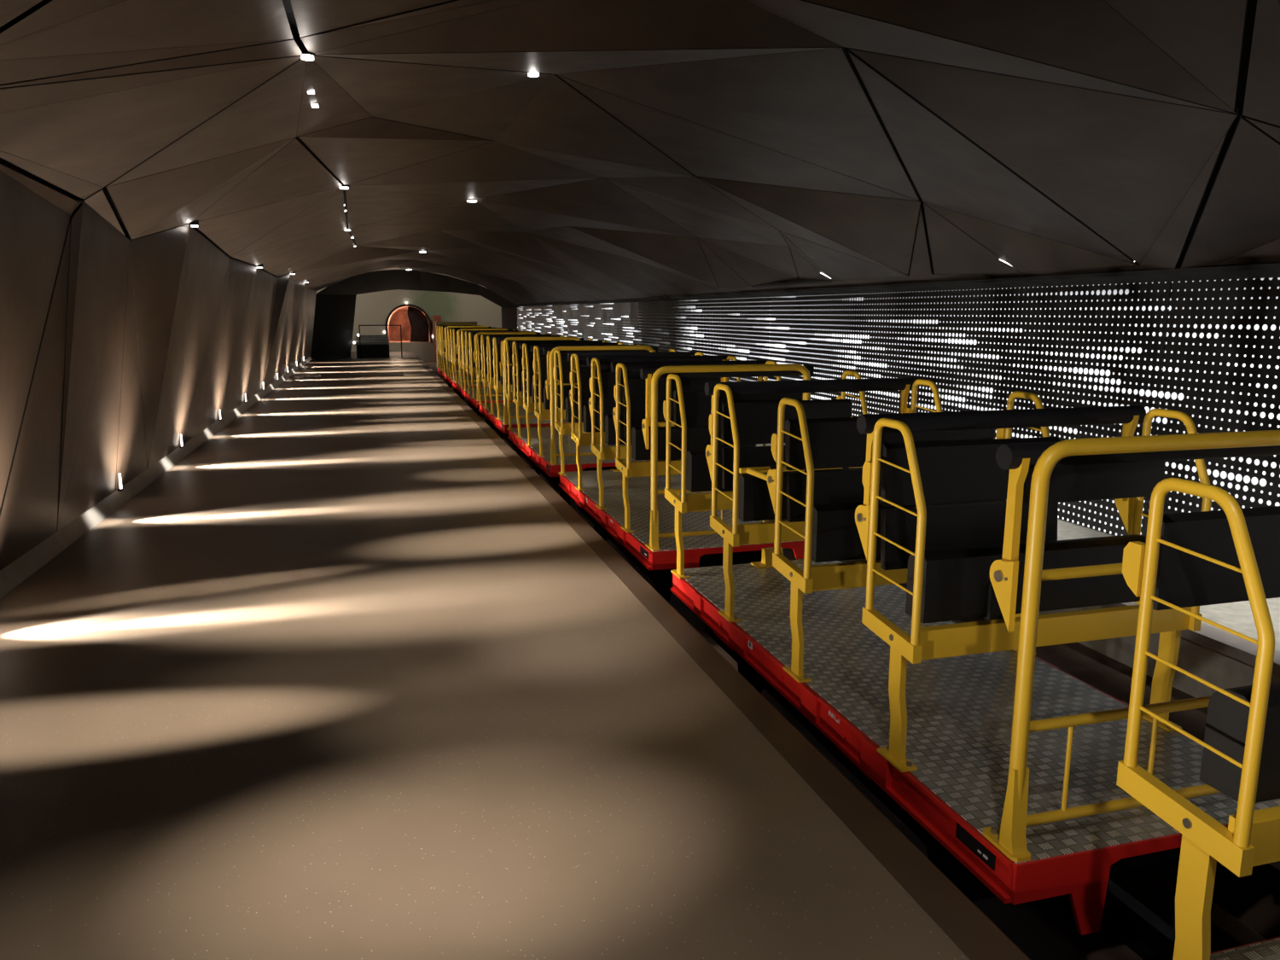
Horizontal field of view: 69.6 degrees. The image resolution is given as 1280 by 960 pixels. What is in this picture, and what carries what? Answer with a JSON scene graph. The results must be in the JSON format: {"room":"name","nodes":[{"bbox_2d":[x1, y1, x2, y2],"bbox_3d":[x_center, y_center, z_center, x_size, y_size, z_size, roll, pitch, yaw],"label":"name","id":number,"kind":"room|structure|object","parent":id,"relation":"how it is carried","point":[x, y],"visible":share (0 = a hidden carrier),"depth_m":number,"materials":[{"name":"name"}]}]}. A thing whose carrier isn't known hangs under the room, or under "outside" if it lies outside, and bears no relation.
{"room":"underground train platform","nodes":[
{"label":"underground train platform","id":0,"kind":"room"},
{"bbox_2d":[0,170,316,570],"bbox_3d":[-5.758,-2.147,13.321,0.679,2.409,38.898,-3,11,-16],"label":"wall","id":1,"kind":"structure","parent":0,"point":[114,347],"depth_m":7.11,"materials":[{"name":"grey paint"}]},
{"bbox_2d":[117,473,122,491],"bbox_3d":[-4.363,0.018,7.724,0.030,0.150,0.040,-3,11,-16],"label":"light","id":2,"kind":"object","parent":1,"relation":"attached to","point":[120,489],"visible":1,"depth_m":7.72,"materials":[{"name":"metal"}]},
{"bbox_2d":[0,356,312,598],"bbox_3d":[-6.138,-0.873,13.390,0.280,0.125,39.000,-3,11,-16],"label":"baseboard","id":3,"kind":"structure","parent":1,"relation":"attached to","point":[27,564],"depth_m":7.36,"materials":[{"name":"grey concrete"}]},
{"bbox_2d":[179,434,183,448],"bbox_3d":[-5.074,-0.430,10.185,0.030,0.150,0.040,-3,11,-16],"label":"light","id":4,"kind":"object","parent":1,"relation":"attached to","point":[181,445],"visible":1,"depth_m":10.18,"materials":[{"name":"metal"}]},
{"bbox_2d":[342,351,418,359],"bbox_3d":[-11.448,-5.105,38.559,4.020,0.240,13.000,-3,11,-16],"label":"floor","id":5,"kind":"structure","parent":0,"point":[353,354],"depth_m":38.25,"materials":[{"name":"grey concrete"}]},
{"bbox_2d":[355,334,389,358],"bbox_3d":[-10.786,-5.409,37.216,1.280,0.840,2.200,-3,11,-16],"label":"staircase","id":6,"kind":"structure","parent":5,"relation":"on","point":[372,346],"depth_m":36.32,"materials":[{"name":"black metal"}]},
{"bbox_2d":[358,325,402,358],"bbox_3d":[-9.759,-5.185,34.700,1.540,1.300,0.040,-3,11,-16],"label":"railing","id":7,"kind":"object","parent":5,"relation":"on","point":[358,325],"visible":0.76,"depth_m":34.58,"materials":[{"name":"metal"}]},
{"bbox_2d":[387,306,430,342],"bbox_3d":[-11.079,-7.458,43.838,1.960,1.680,3.600,-3,11,-16],"label":"wall","id":8,"kind":"structure","parent":0,"point":[399,317],"depth_m":45.45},
{"bbox_2d":[385,303,432,342],"bbox_3d":[-10.569,-7.159,42.069,2.060,1.724,0.100,-3,11,-16],"label":"rim","id":9,"kind":"object","parent":8,"relation":"attached to","point":[404,305],"visible":0.95,"depth_m":41.94,"materials":[{"name":"black metal"}]},
{"bbox_2d":[316,268,501,360],"bbox_3d":[-9.865,-7.735,42.236,12.500,5.100,0.001,-3,11,-16],"label":"wall","id":10,"kind":"structure","parent":0,"point":[374,308],"depth_m":42.27,"materials":[{"name":"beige paint"}]},
{"bbox_2d":[310,269,518,359],"bbox_3d":[-8.529,-5.839,34.831,7.400,3.920,4.600,-3,11,-16],"label":"archway","id":11,"kind":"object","parent":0,"point":[334,307],"depth_m":34.26,"materials":[{"name":"black paint"}]},
{"bbox_2d":[415,357,1029,959],"bbox_3d":[-2.586,-0.851,14.420,0.145,0.292,39.000,-3,11,-16],"label":"platform edge","id":12,"kind":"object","parent":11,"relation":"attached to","point":[970,930],"depth_m":3.25,"materials":[{"name":"grey concrete"}]},
{"bbox_2d":[512,262,1279,306],"bbox_3d":[0.807,-3.026,15.321,0.170,0.080,39.600,-3,11,-16],"label":"trim","id":13,"kind":"structure","parent":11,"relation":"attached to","point":[1265,270],"depth_m":7.38,"materials":[{"name":"black metal"}]},
{"bbox_2d":[1102,601,1279,676],"bbox_3d":[-0.248,-1.182,15.563,0.150,0.054,40.000,-3,11,-16],"label":"trim","id":14,"kind":"structure","parent":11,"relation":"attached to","point":[1237,648],"depth_m":4.56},
{"bbox_2d":[407,306,429,342],"bbox_3d":[-10.242,-7.201,42.568,0.940,1.609,0.150,-3,11,-16],"label":"wall","id":15,"kind":"structure","parent":0,"point":[418,321],"depth_m":42.52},
{"bbox_2d":[0,358,969,959],"bbox_3d":[-4.421,-0.752,13.908,3.950,0.300,39.000,-3,11,-16],"label":"floor","id":16,"kind":"structure","parent":0,"point":[340,681],"depth_m":3.52,"materials":[{"name":"brown concrete"}]},
{"bbox_2d":[303,373,320,378],"bbox_3d":[-8.148,-2.587,22.905,0.400,0.090,0.100,-3,11,-16],"label":"bar","id":17,"kind":"object","parent":16,"relation":"on","point":[305,375],"visible":1,"depth_m":22.86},
{"bbox_2d":[351,372,403,377],"bbox_3d":[-6.652,-2.677,23.374,1.280,0.100,0.100,-3,11,-16],"label":"bar","id":18,"kind":"object","parent":16,"relation":"on","point":[370,374],"visible":1,"depth_m":23.34,"materials":[{"name":"black metal"}]},
{"bbox_2d":[0,0,1279,304],"bbox_3d":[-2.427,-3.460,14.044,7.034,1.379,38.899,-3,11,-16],"label":"ceiling","id":19,"kind":"structure","parent":0,"point":[656,148],"depth_m":5.49,"materials":[{"name":"grey paint"}]},
{"bbox_2d":[189,220,198,226],"bbox_3d":[-4.193,-2.422,8.669,0.076,0.080,0.078,-3,11,-16],"label":"ceiling spotlight","id":20,"kind":"object","parent":19,"relation":"attached to","point":[194,224],"visible":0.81,"depth_m":8.65,"materials":[{"name":"metal"}]},
{"bbox_2d":[255,263,263,267],"bbox_3d":[-6.162,-3.470,14.919,0.114,0.080,0.117,-3,11,-16],"label":"ceiling spotlight","id":21,"kind":"object","parent":19,"relation":"attached to","point":[259,265],"visible":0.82,"depth_m":14.88,"materials":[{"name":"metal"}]},
{"bbox_2d":[297,40,315,60],"bbox_3d":[-1.723,-2.221,4.769,0.081,0.080,0.083,-3,11,-16],"label":"ceiling spotlight","id":22,"kind":"object","parent":19,"relation":"attached to","point":[306,55],"visible":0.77,"depth_m":4.74,"materials":[{"name":"metal"}]},
{"bbox_2d":[307,89,314,94],"bbox_3d":[-2.023,-2.385,5.665,0.040,0.015,0.050,-3,11,-16],"label":"recessed light","id":23,"kind":"object","parent":19,"relation":"in","point":[310,91],"visible":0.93,"depth_m":5.65,"materials":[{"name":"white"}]},
{"bbox_2d":[311,103,318,108],"bbox_3d":[-2.132,-2.454,6.044,0.040,0.015,0.050,-3,11,-16],"label":"recessed light","id":24,"kind":"object","parent":19,"relation":"in","point":[312,104],"visible":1,"depth_m":6.02,"materials":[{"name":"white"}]},
{"bbox_2d":[338,180,349,189],"bbox_3d":[-3.170,-3.162,9.870,0.114,0.080,0.117,-3,11,-16],"label":"ceiling spotlight","id":25,"kind":"object","parent":19,"relation":"attached to","point":[343,187],"visible":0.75,"depth_m":9.84,"materials":[{"name":"metal"}]},
{"bbox_2d":[465,198,477,202],"bbox_3d":[-2.184,-3.658,11.976,0.152,0.080,0.156,-3,11,-16],"label":"ceiling spotlight","id":26,"kind":"object","parent":19,"relation":"attached to","point":[468,200],"visible":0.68,"depth_m":11.94,"materials":[{"name":"metal"}]},
{"bbox_2d":[527,71,540,76],"bbox_3d":[-0.693,-2.662,5.972,0.089,0.080,0.091,-3,11,-16],"label":"ceiling spotlight","id":27,"kind":"object","parent":19,"relation":"attached to","point":[530,74],"visible":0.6,"depth_m":5.96,"materials":[{"name":"metal"}]},
{"bbox_2d":[423,360,1266,959],"bbox_3d":[-1.076,-1.551,21.597,7.300,0.240,52.000,-3,11,-16],"label":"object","id":28,"kind":"structure","parent":0,"point":[1044,928],"depth_m":3.50,"materials":[{"name":"black concrete"}]},
{"bbox_2d":[432,315,441,361],"bbox_3d":[-9.234,-6.460,42.070,0.340,2.050,0.700,-3,11,-16],"label":"panel","id":29,"kind":"object","parent":28,"relation":"on","point":[438,318],"visible":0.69,"depth_m":41.71,"materials":[{"name":"paint"}]},
{"bbox_2d":[1065,878,1175,959],"bbox_3d":[-1.540,-0.500,14.786,0.100,0.130,39.000,-3,11,-16],"label":"rail","id":30,"kind":"object","parent":28,"relation":"on","point":[1143,931],"visible":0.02,"depth_m":3.28,"materials":[{"name":"metal"}]},
{"bbox_3d":[-2.117,-0.470,14.624,0.100,0.130,39.000,-3,11,-16],"label":"rail","id":31,"kind":"object","parent":28,"relation":"on","visible":0},
{"bbox_2d":[435,320,491,394],"bbox_3d":[-4.741,-3.290,24.589,1.190,1.850,3.554,-3,11,-16],"label":"train car","id":32,"kind":"object","parent":31,"relation":"on","point":[439,326],"visible":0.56,"depth_m":24.70,"materials":[{"name":"yellow metal"}]},
{"bbox_2d":[444,326,511,407],"bbox_3d":[-3.766,-2.630,21.224,1.190,1.757,3.554,-3,11,-16],"label":"train car","id":33,"kind":"object","parent":31,"relation":"on","point":[451,352],"visible":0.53,"depth_m":20.58,"materials":[{"name":"yellow metal"}]},
{"bbox_2d":[457,329,540,427],"bbox_3d":[-2.791,-2.016,17.850,1.190,1.757,3.554,-3,11,-16],"label":"train car","id":34,"kind":"object","parent":31,"relation":"on","point":[471,394],"visible":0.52,"depth_m":17.18,"materials":[{"name":"yellow metal"}]},
{"bbox_2d":[475,332,583,456],"bbox_3d":[-1.817,-1.402,14.476,1.190,1.757,3.554,-3,11,-16],"label":"train car","id":35,"kind":"object","parent":31,"relation":"on","point":[492,364],"visible":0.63,"depth_m":13.63,"materials":[{"name":"yellow metal"}]},
{"bbox_2d":[503,338,657,504],"bbox_3d":[-0.842,-0.789,11.102,1.190,1.757,3.554,-3,11,-16],"label":"train car","id":36,"kind":"object","parent":31,"relation":"on","point":[532,386],"visible":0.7,"depth_m":10.04,"materials":[{"name":"yellow metal"}]},
{"bbox_2d":[552,349,814,603],"bbox_3d":[0.133,-0.175,7.729,1.190,1.757,3.554,-3,11,-16],"label":"train car","id":37,"kind":"object","parent":31,"relation":"on","point":[627,505],"visible":0.77,"depth_m":6.65,"materials":[{"name":"yellow metal"}]},
{"bbox_2d":[663,370,1279,935],"bbox_3d":[1.107,0.439,4.355,1.190,1.757,3.554,-3,11,-16],"label":"train car","id":38,"kind":"object","parent":31,"relation":"on","point":[933,692],"visible":0.95,"depth_m":3.29,"materials":[{"name":"yellow metal"}]},
{"bbox_2d":[1116,477,1279,959],"bbox_3d":[2.082,1.053,0.981,1.190,1.757,3.554,-3,11,-16],"label":"train car","id":39,"kind":"object","parent":31,"relation":"on","point":[1231,554],"visible":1,"depth_m":2.01,"materials":[{"name":"yellow paint"}]},
{"bbox_2d":[517,267,1279,536],"bbox_3d":[0.904,-1.909,15.658,0.150,2.550,39.800,-3,11,-16],"label":"wall","id":40,"kind":"structure","parent":0,"point":[1208,351],"depth_m":7.31,"materials":[{"name":"black metal"}]},
{"bbox_2d":[657,458,1279,939],"bbox_3d":[-0.768,-0.706,15.500,0.970,0.280,40.000,-3,11,-16],"label":"platform","id":41,"kind":"structure","parent":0,"point":[1253,899],"depth_m":4.37,"materials":[{"name":"brown concrete"}]},
{"bbox_2d":[756,442,1279,698],"bbox_3d":[0.324,-0.938,15.773,1.300,0.598,40.000,-3,11,-16],"label":"floor","id":42,"kind":"structure","parent":0,"point":[1220,670],"depth_m":4.84,"materials":[{"name":"concrete"}]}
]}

